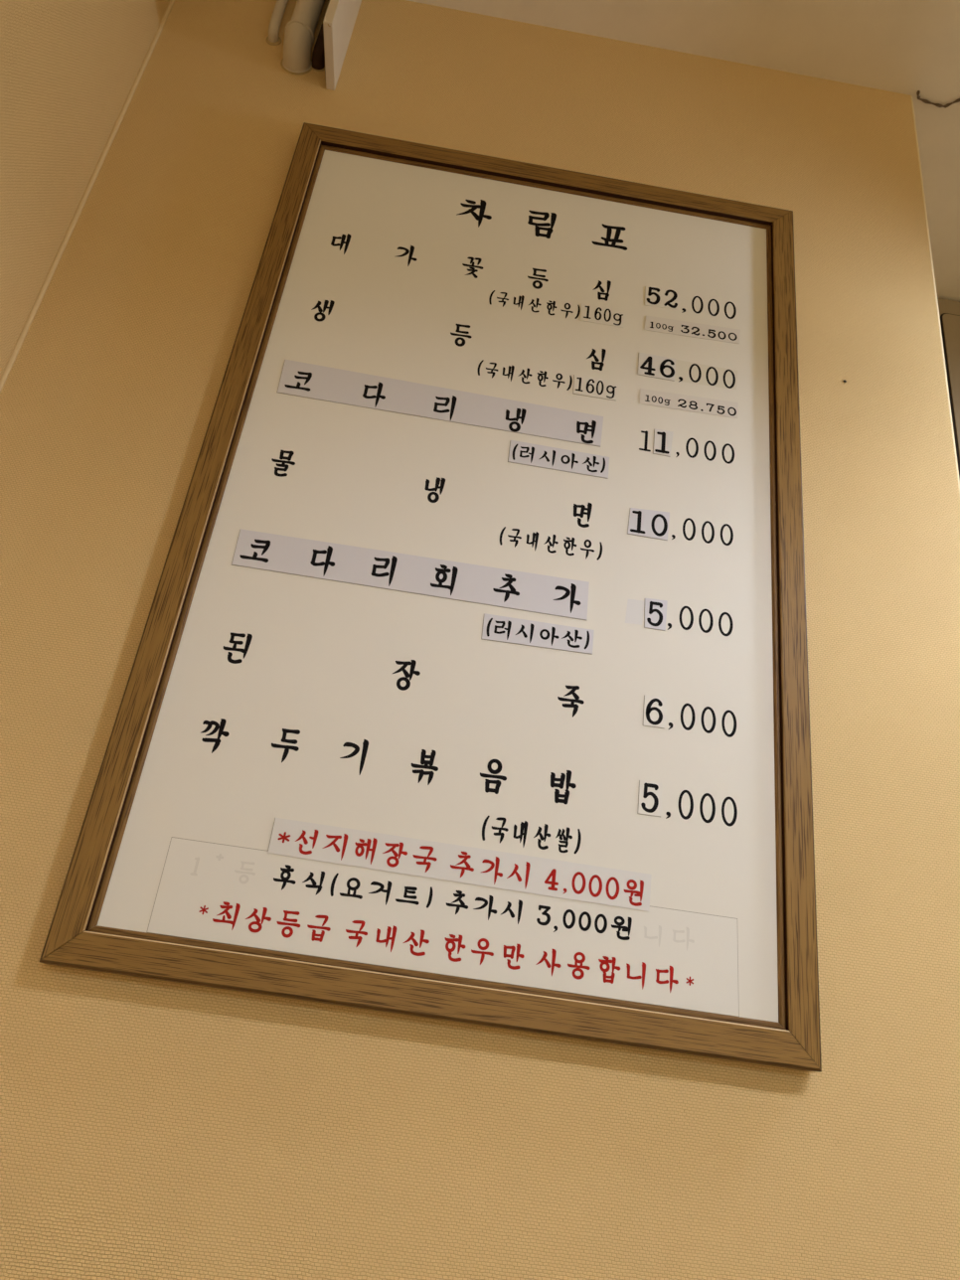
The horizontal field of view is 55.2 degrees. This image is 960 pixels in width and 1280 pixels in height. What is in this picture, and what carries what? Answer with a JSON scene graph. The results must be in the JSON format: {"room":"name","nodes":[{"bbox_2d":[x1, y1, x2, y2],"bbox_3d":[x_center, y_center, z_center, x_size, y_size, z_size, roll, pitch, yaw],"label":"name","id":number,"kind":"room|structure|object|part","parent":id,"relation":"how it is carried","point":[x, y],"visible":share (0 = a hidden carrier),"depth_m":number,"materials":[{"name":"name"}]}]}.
{"room":"restaurant","nodes":[
{"label":"restaurant","id":0,"kind":"room"},
{"bbox_2d":[0,0,169,377],"bbox_3d":[-0.437,-0.380,-1.016,0.120,2.899,3.600,9,-25,-2],"label":"wall","id":1,"kind":"structure","parent":0,"point":[69,69],"depth_m":0.94,"materials":[{"name":"beige paint"}]},
{"bbox_2d":[0,0,959,1279],"bbox_3d":[-0.148,0.521,0.777,1.125,2.899,0.328,9,-25,-2],"label":"wall","id":2,"kind":"structure","parent":0,"point":[151,1129],"depth_m":0.80,"materials":[{"name":"beige paint"}]},
{"bbox_2d":[0,0,175,392],"bbox_3d":[-0.566,0.382,0.609,0.006,2.899,0.006,9,-25,-2],"label":"trim","id":3,"kind":"structure","parent":2,"relation":"attached to","point":[87,190],"depth_m":1.02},
{"bbox_2d":[265,0,288,45],"bbox_3d":[-0.257,-0.831,1.201,0.021,0.146,0.022,9,-25,-2],"label":"conduit","id":4,"kind":"object","parent":2,"relation":"attached to","point":[272,39],"visible":1,"depth_m":1.18,"materials":[{"name":"white plastic"}]},
{"bbox_2d":[280,0,324,75],"bbox_3d":[-0.221,-0.808,1.182,0.043,0.195,0.045,9,-25,-2],"label":"drain pipe","id":5,"kind":"object","parent":2,"relation":"attached to","point":[298,42],"visible":1,"depth_m":1.15,"materials":[{"name":"white plastic"}]},
{"bbox_2d":[322,0,361,90],"bbox_3d":[-0.171,-0.802,1.160,0.012,0.210,0.083,9,-25,-2],"label":"board","id":6,"kind":"object","parent":2,"relation":"attached to","point":[340,17],"visible":1,"depth_m":1.13,"materials":[{"name":"white plastic"}]},
{"bbox_2d":[39,122,821,1072],"bbox_3d":[0.026,-0.138,0.908,0.600,0.957,0.021,9,-25,-2],"label":"menu board","id":7,"kind":"object","parent":2,"relation":"attached to","point":[468,680],"visible":1,"depth_m":0.84,"materials":[{"name":"cream paper panel"},{"name":"oak laminate"},{"name":"dark oak laminate"}]},
{"bbox_3d":[-0.257,-0.183,0.896,0.026,0.956,0.021,9,-25,-2],"label":"frame rail","id":8,"kind":"part","parent":7,"relation":"part of","materials":[{"name":"brown wood"}]},
{"bbox_3d":[-0.031,0.278,0.709,0.599,0.026,0.021,9,-25,-2],"label":"frame rail","id":9,"kind":"part","parent":7,"relation":"part of","materials":[{"name":"brown wood"}]},
{"bbox_3d":[0.083,-0.554,1.108,0.599,0.026,0.021,9,-25,-2],"label":"frame rail","id":10,"kind":"part","parent":7,"relation":"part of","materials":[{"name":"brown wood"}]},
{"bbox_3d":[0.309,-0.093,0.921,0.026,0.956,0.021,9,-25,-2],"label":"frame rail","id":11,"kind":"part","parent":7,"relation":"part of","materials":[{"name":"brown wood"}]},
{"bbox_2d":[407,0,959,302],"bbox_3d":[1.559,-1.341,-0.099,3.837,0.100,4.030,9,-25,-2],"label":"ceiling","id":12,"kind":"structure","parent":0,"point":[906,47],"depth_m":1.24,"materials":[{"name":"beige paint"}]},
{"bbox_2d":[311,19,324,71],"bbox_3d":[-0.196,-0.805,1.196,0.022,0.181,0.023,9,-25,-2],"label":"insulated pipe","id":13,"kind":"object","parent":12,"relation":"attached to","point":[318,57],"visible":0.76,"depth_m":1.16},
{"bbox_2d":[916,90,959,107],"bbox_3d":[0.821,-0.730,1.264,0.437,0.005,0.020,6,-25,3],"label":"cable","id":14,"kind":"object","parent":12,"relation":"attached to","point":[918,91],"visible":1,"depth_m":1.28,"materials":[{"name":"black plastic"}]},
{"bbox_3d":[1.722,0.911,1.054,2.712,2.899,0.102,9,-25,-2],"label":"wall","id":15,"kind":"structure","parent":0,"visible":0},
{"bbox_2d":[937,298,959,479],"bbox_3d":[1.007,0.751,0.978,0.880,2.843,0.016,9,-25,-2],"label":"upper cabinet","id":16,"kind":"object","parent":15,"relation":"attached to","point":[949,310],"visible":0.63,"depth_m":1.51,"materials":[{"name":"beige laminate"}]},
{"bbox_3d":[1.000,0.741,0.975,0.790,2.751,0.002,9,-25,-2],"label":"door","id":17,"kind":"part","parent":16,"relation":"part of","materials":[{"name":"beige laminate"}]}
]}

